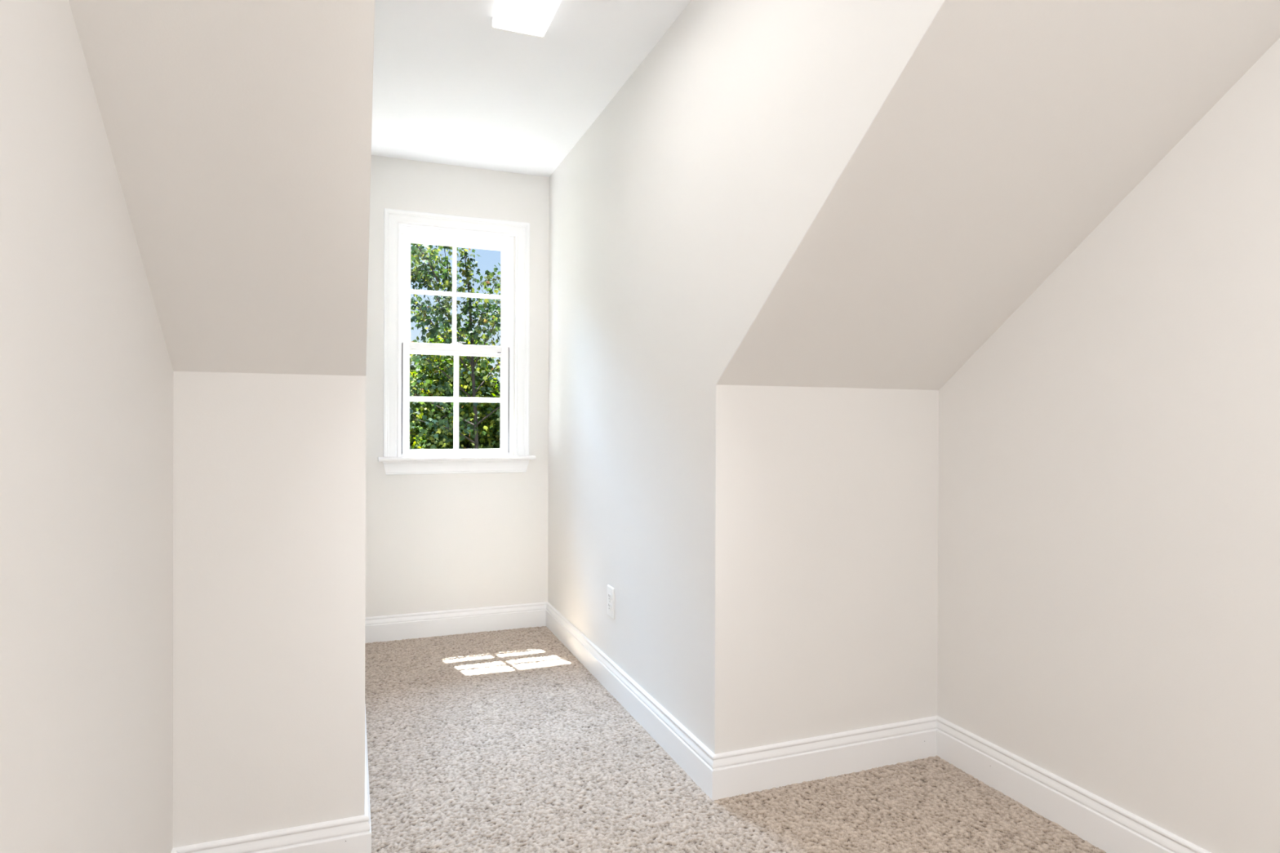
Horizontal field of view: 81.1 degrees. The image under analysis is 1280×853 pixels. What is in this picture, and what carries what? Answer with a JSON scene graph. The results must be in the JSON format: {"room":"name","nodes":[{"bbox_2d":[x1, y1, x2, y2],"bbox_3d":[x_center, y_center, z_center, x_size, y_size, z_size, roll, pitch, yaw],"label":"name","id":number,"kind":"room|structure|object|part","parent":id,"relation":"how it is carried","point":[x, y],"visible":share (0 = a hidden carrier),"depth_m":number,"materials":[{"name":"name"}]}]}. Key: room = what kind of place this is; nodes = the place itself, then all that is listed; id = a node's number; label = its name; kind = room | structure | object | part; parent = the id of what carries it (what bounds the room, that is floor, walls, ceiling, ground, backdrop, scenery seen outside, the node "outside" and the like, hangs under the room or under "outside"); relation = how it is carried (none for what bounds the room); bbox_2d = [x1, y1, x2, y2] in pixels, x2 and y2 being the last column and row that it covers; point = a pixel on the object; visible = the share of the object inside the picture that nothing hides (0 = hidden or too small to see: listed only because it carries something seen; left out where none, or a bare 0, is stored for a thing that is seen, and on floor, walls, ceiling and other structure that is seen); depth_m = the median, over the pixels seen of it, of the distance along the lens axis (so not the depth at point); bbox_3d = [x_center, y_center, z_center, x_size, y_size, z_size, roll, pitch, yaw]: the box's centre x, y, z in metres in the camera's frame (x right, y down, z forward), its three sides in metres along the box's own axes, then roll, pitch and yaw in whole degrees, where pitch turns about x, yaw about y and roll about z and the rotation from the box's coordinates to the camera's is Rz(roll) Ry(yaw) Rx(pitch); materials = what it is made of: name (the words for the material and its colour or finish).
{"room":"attic room","nodes":[
{"label":"attic room","id":0,"kind":"room"},
{"bbox_2d":[0,0,173,852],"bbox_3d":[-0.227,-0.118,-0.596,0.100,2.418,5.052,0,0,-21],"label":"wall","id":1,"kind":"structure","parent":0,"point":[86,372],"depth_m":1.08,"materials":[{"name":"paint"}]},
{"bbox_2d":[170,848,177,852],"bbox_3d":[-0.159,1.028,-0.618,0.015,0.128,4.952,0,0,-21],"label":"baseboard","id":2,"kind":"structure","parent":1,"relation":"attached to","point":[174,851],"depth_m":1.68,"materials":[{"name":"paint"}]},
{"bbox_2d":[68,0,373,376],"bbox_3d":[-0.568,-0.767,0.999,0.406,1.293,1.744,0,0,-21],"label":"ceiling","id":3,"kind":"structure","parent":0,"point":[238,132],"depth_m":1.32,"materials":[{"name":"paint"}]},
{"bbox_2d":[364,0,374,814],"bbox_3d":[-0.792,-0.129,2.003,0.100,2.418,3.774,0,0,-21],"label":"wall","id":4,"kind":"structure","parent":0,"point":[374,0],"depth_m":1.77,"materials":[{"name":"paint"}]},
{"bbox_2d":[364,704,371,832],"bbox_3d":[-1.024,1.013,2.760,0.015,0.128,2.005,0,0,-21],"label":"baseboard","id":5,"kind":"structure","parent":4,"relation":"attached to","point":[367,810],"depth_m":2.01,"materials":[{"name":"paint"}]},
{"bbox_2d":[364,155,549,617],"bbox_3d":[-0.953,-0.136,3.893,0.958,2.418,0.068,0,0,-21],"label":"wall","id":6,"kind":"structure","parent":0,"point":[442,541],"depth_m":3.86,"materials":[{"name":"paint"}]},
{"bbox_2d":[364,601,547,643],"bbox_3d":[-0.942,1.009,3.858,0.958,0.128,0.015,0,0,-21],"label":"baseboard","id":7,"kind":"structure","parent":6,"relation":"attached to","point":[460,621],"depth_m":3.84,"materials":[{"name":"paint"}]},
{"bbox_2d":[377,208,535,475],"bbox_3d":[-0.939,-0.421,3.869,0.787,1.326,0.140,0,0,-21],"label":"window","id":8,"kind":"structure","parent":6,"relation":"attached to","point":[397,459],"depth_m":3.88,"materials":[{"name":"paint"}]},
{"bbox_3d":[-0.955,-0.141,3.893,0.537,0.572,0.026,0,0,-21],"label":"sash frame","id":9,"kind":"part","parent":8,"relation":"part of","materials":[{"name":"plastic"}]},
{"bbox_3d":[-0.962,-0.681,3.918,0.533,0.584,0.026,0,0,-21],"label":"sash frame","id":10,"kind":"part","parent":8,"relation":"part of","materials":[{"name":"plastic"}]},
{"bbox_3d":[-0.957,-0.425,3.901,0.571,1.159,0.066,0,0,-21],"label":"frame","id":11,"kind":"part","parent":8,"relation":"part of","materials":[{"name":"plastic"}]},
{"bbox_2d":[371,0,691,177],"bbox_3d":[0.505,-1.379,0.692,2.386,0.100,7.142,0,0,-21],"label":"ceiling","id":12,"kind":"structure","parent":0,"point":[450,87],"depth_m":2.85,"materials":[{"name":"white paint"}]},
{"bbox_2d":[491,0,561,38],"bbox_3d":[-0.182,-1.317,1.902,0.176,0.037,1.240,0,0,-21],"label":"recessed light","id":13,"kind":"object","parent":12,"relation":"in","point":[531,18],"visible":1,"depth_m":2.38,"materials":[{"name":"white plastic"}]},
{"bbox_2d":[173,371,938,848],"bbox_3d":[-0.052,0.480,2.127,2.186,1.205,0.100,0,0,-21],"label":"wall","id":14,"kind":"structure","parent":0,"point":[268,469],"depth_m":1.82,"materials":[{"name":"paint"}]},
{"bbox_2d":[173,814,371,852],"bbox_3d":[-0.856,1.017,1.758,0.422,0.128,0.015,0,0,-21],"label":"baseboard","id":15,"kind":"structure","parent":14,"relation":"attached to","point":[350,834],"depth_m":1.78,"materials":[{"name":"paint"}]},
{"bbox_2d":[711,715,937,800],"bbox_3d":[0.597,1.020,2.318,0.836,0.128,0.015,0,0,-21],"label":"baseboard","id":16,"kind":"structure","parent":14,"relation":"attached to","point":[746,771],"depth_m":2.30,"materials":[{"name":"paint"}]},
{"bbox_2d":[364,626,1106,852],"bbox_3d":[0.496,1.088,0.701,2.186,0.009,6.942,0,0,-21],"label":"floor","id":17,"kind":"structure","parent":0,"point":[503,741],"depth_m":2.23,"materials":[{"name":"carpet"}]},
{"bbox_2d":[547,0,945,754],"bbox_3d":[0.196,-0.127,2.384,0.100,2.418,3.774,0,0,-21],"label":"wall","id":18,"kind":"structure","parent":0,"point":[675,217],"depth_m":2.43,"materials":[{"name":"paint"}]},
{"bbox_2d":[607,584,614,618],"bbox_3d":[-0.121,0.715,3.049,0.009,0.124,0.080,0,0,-21],"label":"electrical outlet","id":19,"kind":"object","parent":18,"relation":"attached to","point":[611,590],"visible":1,"depth_m":3.04,"materials":[{"name":"white plastic"}]},
{"bbox_2d":[608,602,611,610],"bbox_3d":[-0.124,0.734,3.049,0.004,0.028,0.034,0,0,-21],"label":"receptacle","id":20,"kind":"object","parent":19,"relation":"attached to","point":[609,603],"depth_m":3.05,"materials":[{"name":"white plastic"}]},
{"bbox_2d":[608,593,611,600],"bbox_3d":[-0.124,0.695,3.049,0.004,0.028,0.034,0,0,-21],"label":"receptacle","id":21,"kind":"object","parent":19,"relation":"attached to","point":[609,594],"depth_m":3.04,"materials":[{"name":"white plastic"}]},
{"bbox_2d":[546,601,714,799],"bbox_3d":[-0.144,1.015,3.099,0.015,0.128,2.005,0,0,-21],"label":"baseboard","id":22,"kind":"structure","parent":18,"relation":"attached to","point":[695,759],"depth_m":2.69,"materials":[{"name":"paint"}]},
{"bbox_2d":[716,0,1279,390],"bbox_3d":[0.900,-0.764,1.564,0.820,1.293,1.744,0,0,-21],"label":"ceiling","id":23,"kind":"structure","parent":0,"point":[1012,130],"depth_m":1.71,"materials":[{"name":"paint"}]},
{"bbox_2d":[937,37,1279,852],"bbox_3d":[1.907,-0.113,0.226,0.100,2.418,5.052,0,0,-21],"label":"wall","id":24,"kind":"structure","parent":0,"point":[1108,494],"depth_m":1.83,"materials":[{"name":"paint"}]},
{"bbox_2d":[937,715,1211,852],"bbox_3d":[1.867,1.032,0.163,0.015,0.128,4.952,0,0,-21],"label":"baseboard","id":25,"kind":"structure","parent":24,"relation":"attached to","point":[1107,826],"depth_m":2.05,"materials":[{"name":"paint"}]},
{"label":"outside","id":26,"kind":"structure","parent":0,"visible":0},
{"bbox_3d":[-54.733,3.746,142.060,60.000,0.100,295.558,0,0,-21],"label":"ground","id":27,"kind":"structure","parent":26,"visible":0},
{"bbox_2d":[409,357,425,449],"bbox_3d":[-4.745,1.349,13.945,2.602,5.959,2.066,0,0,-21],"label":"bushy tree","id":28,"kind":"object","parent":27,"relation":"on","point":[411,366],"visible":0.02,"depth_m":14.17,"materials":[{"name":"green plant"}]},
{"bbox_2d":[410,354,475,431],"bbox_3d":[-4.369,1.194,17.140,2.959,6.250,2.777,0,0,-21],"label":"bushy tree","id":29,"kind":"object","parent":27,"relation":"on","point":[415,354],"visible":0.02,"depth_m":16.70,"materials":[{"name":"green plant"}]},
{"bbox_2d":[409,324,500,449],"bbox_3d":[-2.814,1.431,10.991,2.466,5.830,1.998,0,0,20],"label":"bush","id":30,"kind":"object","parent":27,"relation":"on","point":[486,440],"visible":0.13,"depth_m":10.57,"materials":[{"name":"green plant"}]},
{"bbox_2d":[409,243,501,448],"bbox_3d":[-2.063,0.964,9.069,2.346,6.774,2.747,0,0,-21],"label":"maple tree","id":31,"kind":"object","parent":27,"relation":"on","point":[419,274],"visible":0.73,"depth_m":8.80,"materials":[{"name":"green plant"}]}
]}

